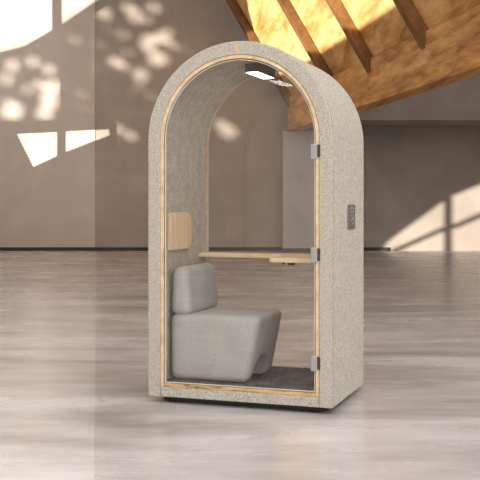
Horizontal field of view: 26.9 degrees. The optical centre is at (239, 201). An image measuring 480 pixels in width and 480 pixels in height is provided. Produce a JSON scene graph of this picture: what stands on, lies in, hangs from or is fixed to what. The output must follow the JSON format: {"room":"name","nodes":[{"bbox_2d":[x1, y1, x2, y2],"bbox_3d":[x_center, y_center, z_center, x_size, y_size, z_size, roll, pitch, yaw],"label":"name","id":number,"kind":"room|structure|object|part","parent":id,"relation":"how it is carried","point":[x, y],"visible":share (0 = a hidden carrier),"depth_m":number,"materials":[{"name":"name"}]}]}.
{"room":"empty showroom hall","nodes":[
{"label":"empty showroom hall","id":0,"kind":"room"},
{"bbox_2d":[0,251,479,479],"bbox_3d":[0.900,1.337,6.400,18.200,0.200,38.800,0,0,0],"label":"floor","id":1,"kind":"structure","parent":0,"point":[415,412],"depth_m":6.83,"materials":[{"name":"concrete"}]},
{"bbox_2d":[148,41,363,411],"bbox_3d":[0.126,0.137,6.387,1.181,2.201,0.841,0,0,19],"label":"booth","id":2,"kind":"object","parent":1,"relation":"on","point":[185,109],"visible":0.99,"depth_m":6.17,"materials":[{"name":"fabric"}]},
{"bbox_2d":[172,263,280,382],"bbox_3d":[-0.078,0.758,6.425,0.584,0.703,0.535,0,0,19],"label":"booth seat","id":3,"kind":"object","parent":2,"relation":"on","point":[210,342],"visible":1,"depth_m":6.23,"materials":[{"name":"fabric"}]},
{"bbox_3d":[-0.287,0.558,6.499,0.136,0.303,0.535,0,0,19],"label":"backrest","id":4,"kind":"part","parent":3,"relation":"part of","materials":[{"name":"fabric"}]},
{"bbox_3d":[-0.080,0.903,6.421,0.584,0.412,0.525,0,0,19],"label":"seat","id":5,"kind":"part","parent":3,"relation":"part of","materials":[{"name":"fabric"}]},
{"bbox_3d":[-0.007,1.124,6.024,0.963,0.020,0.048,0,0,19],"label":"sill","id":6,"kind":"part","parent":2,"relation":"part of","materials":[{"name":"brown wood"}]},
{"bbox_3d":[-0.007,0.126,6.024,1.007,2.015,0.046,0,0,19],"label":"trim","id":7,"kind":"part","parent":2,"relation":"part of","materials":[{"name":"beige wood"}]},
{"bbox_3d":[-0.014,1.166,6.005,1.006,0.062,0.010,0,0,19],"label":"rail","id":8,"kind":"part","parent":2,"relation":"part of","materials":[{"name":"fabric"}]},
{"bbox_3d":[0.253,0.111,6.762,1.023,2.002,0.041,0,0,19],"label":"trim","id":9,"kind":"part","parent":2,"relation":"part of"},
{"bbox_2d":[199,252,310,264],"bbox_3d":[0.151,0.367,6.472,1.023,0.048,0.565,0,0,19],"label":"shelf","id":10,"kind":"object","parent":2,"relation":"attached to","point":[290,258],"visible":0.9,"depth_m":6.62,"materials":[{"name":"brown wood"}]},
{"bbox_2d":[245,63,274,78],"bbox_3d":[0.133,-0.856,6.558,0.201,0.058,0.363,0,0,0],"label":"ceiling lamp","id":11,"kind":"object","parent":2,"relation":"attached to","point":[260,70],"depth_m":6.47,"materials":[{"name":"white plastic"}]},
{"bbox_3d":[0.694,0.093,6.237,0.008,0.152,0.180,0,0,19],"label":"control plate","id":12,"kind":"part","parent":2,"relation":"part of","materials":[{"name":"grey"}]},
{"bbox_2d":[282,131,313,247],"bbox_3d":[1.960,-0.263,25.225,1.780,3.000,0.550,0,0,0],"label":"wall pier","id":13,"kind":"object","parent":1,"relation":"on","point":[297,163],"visible":0.29,"depth_m":24.95,"materials":[{"name":"paint"}]},
{"bbox_2d":[282,248,310,251],"bbox_3d":[1.960,1.194,24.935,1.820,0.085,0.030,0,0,0],"label":"baseboard","id":14,"kind":"object","parent":13,"relation":"attached to","point":[283,249],"visible":0.36,"depth_m":24.92,"materials":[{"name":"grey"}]},
{"bbox_2d":[288,5,479,130],"bbox_3d":[2.705,-2.178,16.753,0.340,0.820,16.673,0,0,-9],"label":"roof beam","id":15,"kind":"structure","parent":13,"relation":"on","point":[451,53],"depth_m":15.75,"materials":[{"name":"brown wood"}]},
{"bbox_2d":[226,0,290,107],"bbox_3d":[-0.381,-5.197,24.487,3.548,5.748,0.200,0,0,-9],"label":"rafter","id":16,"kind":"object","parent":15,"relation":"on","point":[234,6],"visible":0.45,"depth_m":24.51,"materials":[{"name":"brown wood"}]},
{"bbox_2d":[277,0,332,76],"bbox_3d":[0.271,-5.197,20.537,3.548,5.748,0.200,0,0,-9],"label":"rafter","id":17,"kind":"object","parent":15,"relation":"on","point":[286,6],"visible":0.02,"depth_m":20.62,"materials":[{"name":"brown wood"}]},
{"bbox_2d":[326,0,372,73],"bbox_3d":[0.726,-5.197,17.777,3.548,5.748,0.200,0,0,-9],"label":"rafter","id":18,"kind":"object","parent":15,"relation":"on","point":[337,7],"visible":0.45,"depth_m":17.90,"materials":[{"name":"brown wood"}]},
{"bbox_2d":[393,0,427,49],"bbox_3d":[1.188,-5.197,14.977,3.548,5.748,0.200,0,0,-9],"label":"rafter","id":19,"kind":"object","parent":15,"relation":"on","point":[408,11],"visible":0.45,"depth_m":15.13,"materials":[{"name":"brown wood"}]},
{"bbox_2d":[0,0,479,250],"bbox_3d":[1.000,-4.013,25.644,18.000,10.500,0.312,0,0,0],"label":"wall","id":20,"kind":"structure","parent":0,"point":[422,184],"depth_m":25.50,"materials":[{"name":"paint"}]},
{"bbox_2d":[0,247,281,250],"bbox_3d":[-3.465,1.194,25.479,9.070,0.085,0.042,0,0,0],"label":"baseboard","id":21,"kind":"structure","parent":20,"relation":"attached to","point":[96,248],"depth_m":25.47,"materials":[{"name":"black"}]},
{"bbox_2d":[364,247,389,250],"bbox_3d":[3.350,1.194,25.485,0.900,0.085,0.030,0,0,0],"label":"baseboard","id":22,"kind":"structure","parent":20,"relation":"attached to","point":[365,248],"depth_m":25.47,"materials":[{"name":"black"}]},
{"bbox_2d":[236,0,479,95],"bbox_3d":[0.922,-5.337,16.950,3.345,5.532,15.500,0,0,-9],"label":"ceiling","id":23,"kind":"structure","parent":0,"point":[380,24],"depth_m":19.16,"materials":[{"name":"wood"}]},
{"bbox_2d":[358,75,479,126],"bbox_3d":[5.935,-5.588,24.450,8.130,7.350,2.100,0,0,0],"label":"wall","id":24,"kind":"structure","parent":0,"point":[457,104],"depth_m":23.40,"materials":[{"name":"paint"}]}
]}

